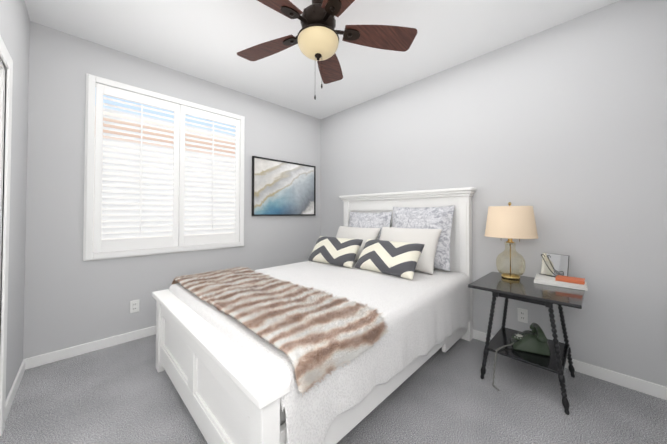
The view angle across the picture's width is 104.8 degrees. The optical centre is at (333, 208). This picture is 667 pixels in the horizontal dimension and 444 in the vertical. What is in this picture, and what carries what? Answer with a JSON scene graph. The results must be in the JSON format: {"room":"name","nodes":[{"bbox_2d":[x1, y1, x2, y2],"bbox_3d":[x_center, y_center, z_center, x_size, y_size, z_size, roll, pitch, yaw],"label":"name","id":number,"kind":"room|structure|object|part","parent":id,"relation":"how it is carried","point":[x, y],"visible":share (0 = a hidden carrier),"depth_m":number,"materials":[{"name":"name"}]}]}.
{"room":"bedroom","nodes":[
{"label":"bedroom","id":0,"kind":"room"},
{"bbox_2d":[0,0,29,398],"bbox_3d":[-1.245,-0.145,0.728,0.120,2.740,3.700,1,-1,-44],"label":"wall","id":1,"kind":"structure","parent":0,"point":[14,26],"depth_m":1.73,"materials":[{"name":"grey paint"}]},
{"bbox_2d":[0,35,12,435],"bbox_3d":[-1.440,0.169,0.937,0.140,2.120,1.400,1,-1,-44],"label":"door frame","id":2,"kind":"structure","parent":1,"relation":"attached to","point":[6,74],"depth_m":1.42,"materials":[{"name":"white wood"}]},
{"bbox_2d":[5,358,26,421],"bbox_3d":[-2.130,1.200,1.713,0.014,0.085,0.700,1,-1,-44],"label":"baseboard","id":3,"kind":"structure","parent":1,"relation":"attached to","point":[10,398],"depth_m":1.70,"materials":[{"name":"white wood"}]},
{"bbox_2d":[23,21,320,358],"bbox_3d":[-1.348,-0.103,3.121,3.305,2.740,0.120,1,-1,-44],"label":"wall","id":4,"kind":"structure","parent":0,"point":[72,298],"depth_m":2.27,"materials":[{"name":"grey paint"}]},
{"bbox_2d":[27,326,155,368],"bbox_3d":[-1.314,1.223,3.037,3.030,0.085,0.014,1,-1,-44],"label":"baseboard","id":5,"kind":"structure","parent":4,"relation":"attached to","point":[58,355],"depth_m":2.23,"materials":[{"name":"white wood"}]},
{"bbox_2d":[130,300,138,312],"bbox_3d":[-1.911,0.936,2.467,0.072,0.116,0.008,1,-1,-44],"label":"electrical outlet","id":6,"kind":"object","parent":4,"relation":"attached to","point":[134,305],"visible":1,"depth_m":2.46,"materials":[{"name":"white plastic"}]},
{"bbox_2d":[83,73,244,260],"bbox_3d":[-1.657,-0.359,2.748,1.449,1.644,0.112,1,-1,-44],"label":"window shutters","id":7,"kind":"object","parent":4,"relation":"attached to","point":[95,247],"visible":1,"depth_m":2.59,"materials":[{"name":"white wood"}]},
{"bbox_2d":[252,156,315,215],"bbox_3d":[-0.669,-0.291,3.671,1.050,0.775,0.035,1,-1,-44],"label":"picture","id":8,"kind":"object","parent":4,"relation":"attached to","point":[282,188],"visible":1,"depth_m":3.62,"materials":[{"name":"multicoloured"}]},
{"bbox_2d":[24,0,618,118],"bbox_3d":[-0.102,-1.545,1.861,3.665,0.100,4.060,1,-1,-44],"label":"ceiling","id":9,"kind":"structure","parent":0,"point":[207,40],"depth_m":2.20,"materials":[{"name":"white paint"}]},
{"bbox_2d":[237,0,416,98],"bbox_3d":[-0.131,-1.114,1.683,1.268,0.768,1.323,1,-1,-44],"label":"ceiling fan","id":10,"kind":"object","parent":9,"relation":"hanging from","point":[316,38],"visible":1,"depth_m":1.72,"materials":[{"name":"brown wood"}]},
{"bbox_2d":[0,334,666,443],"bbox_3d":[-0.102,1.294,1.811,3.665,0.100,4.060,1,-1,-44],"label":"floor","id":11,"kind":"structure","parent":0,"point":[125,393],"depth_m":1.60,"materials":[{"name":"carpet"}]},
{"bbox_2d":[152,187,476,443],"bbox_3d":[-0.031,0.522,2.257,1.742,1.460,2.299,-1,-1,45],"label":"bed","id":12,"kind":"object","parent":11,"relation":"on","point":[360,316],"visible":1,"depth_m":1.53,"materials":[{"name":"white fabric"}]},
{"bbox_2d":[172,266,388,397],"bbox_3d":[-0.538,0.631,1.743,1.742,0.165,0.580,-1,-1,45],"label":"fur throw","id":13,"kind":"object","parent":12,"relation":"on","point":[315,336],"depth_m":1.29,"materials":[{"name":"brown fur"}]},
{"bbox_3d":[-0.025,0.765,2.257,1.520,0.255,2.085,-1,-1,45],"label":"mattress","id":14,"kind":"part","parent":12,"relation":"part of","materials":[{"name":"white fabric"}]},
{"bbox_2d":[169,260,470,443],"bbox_3d":[-0.036,0.825,2.245,1.711,0.452,2.089,-1,-1,45],"label":"quilt","id":15,"kind":"object","parent":12,"relation":"on","point":[421,312],"depth_m":1.38,"materials":[{"name":"white fabric"}]},
{"bbox_2d":[468,272,584,414],"bbox_3d":[1.432,0.914,1.898,0.620,0.706,0.610,1,-1,-44],"label":"nightstand","id":16,"kind":"object","parent":11,"relation":"on","point":[523,288],"visible":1,"depth_m":1.79,"materials":[{"name":"black paint"}]},
{"bbox_2d":[484,202,537,279],"bbox_3d":[1.447,0.252,2.102,0.364,0.622,0.364,1,-1,-44],"label":"table lamp","id":17,"kind":"object","parent":16,"relation":"on","point":[509,223],"visible":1,"depth_m":1.99,"materials":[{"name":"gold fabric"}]},
{"bbox_2d":[492,323,550,390],"bbox_3d":[1.352,1.041,1.831,0.448,0.396,0.296,1,-1,-44],"label":"telephone","id":18,"kind":"object","parent":16,"relation":"in","point":[535,340],"visible":1,"depth_m":1.81,"materials":[{"name":"green plastic"}]},
{"bbox_2d":[534,253,587,290],"bbox_3d":[1.695,0.455,1.924,0.231,0.210,0.300,1,-1,-44],"label":"books","id":19,"kind":"object","parent":16,"relation":"on","point":[554,269],"visible":1,"depth_m":1.94,"materials":[{"name":"white paper"}]},
{"bbox_2d":[321,0,666,386],"bbox_3d":[1.042,-0.106,2.944,0.120,2.740,3.700,1,-1,-44],"label":"wall","id":20,"kind":"structure","parent":0,"point":[561,129],"depth_m":2.05,"materials":[{"name":"grey paint"}]},
{"bbox_2d":[517,308,527,322],"bbox_3d":[1.636,0.922,2.220,0.008,0.116,0.072,1,-1,-44],"label":"electrical outlet","id":21,"kind":"object","parent":20,"relation":"attached to","point":[522,315],"visible":1,"depth_m":2.22,"materials":[{"name":"white plastic"}]},
{"bbox_2d":[473,329,666,399],"bbox_3d":[0.994,1.221,2.874,0.014,0.085,3.460,1,-1,-44],"label":"baseboard","id":22,"kind":"structure","parent":20,"relation":"attached to","point":[640,385],"depth_m":1.82,"materials":[{"name":"white wood"}]},
{"label":"outside","id":23,"kind":"structure","parent":0,"visible":0},
{"bbox_2d":[93,92,234,239],"bbox_3d":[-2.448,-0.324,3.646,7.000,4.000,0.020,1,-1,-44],"label":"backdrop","id":24,"kind":"structure","parent":23,"point":[150,133],"depth_m":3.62,"materials":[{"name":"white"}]}
]}

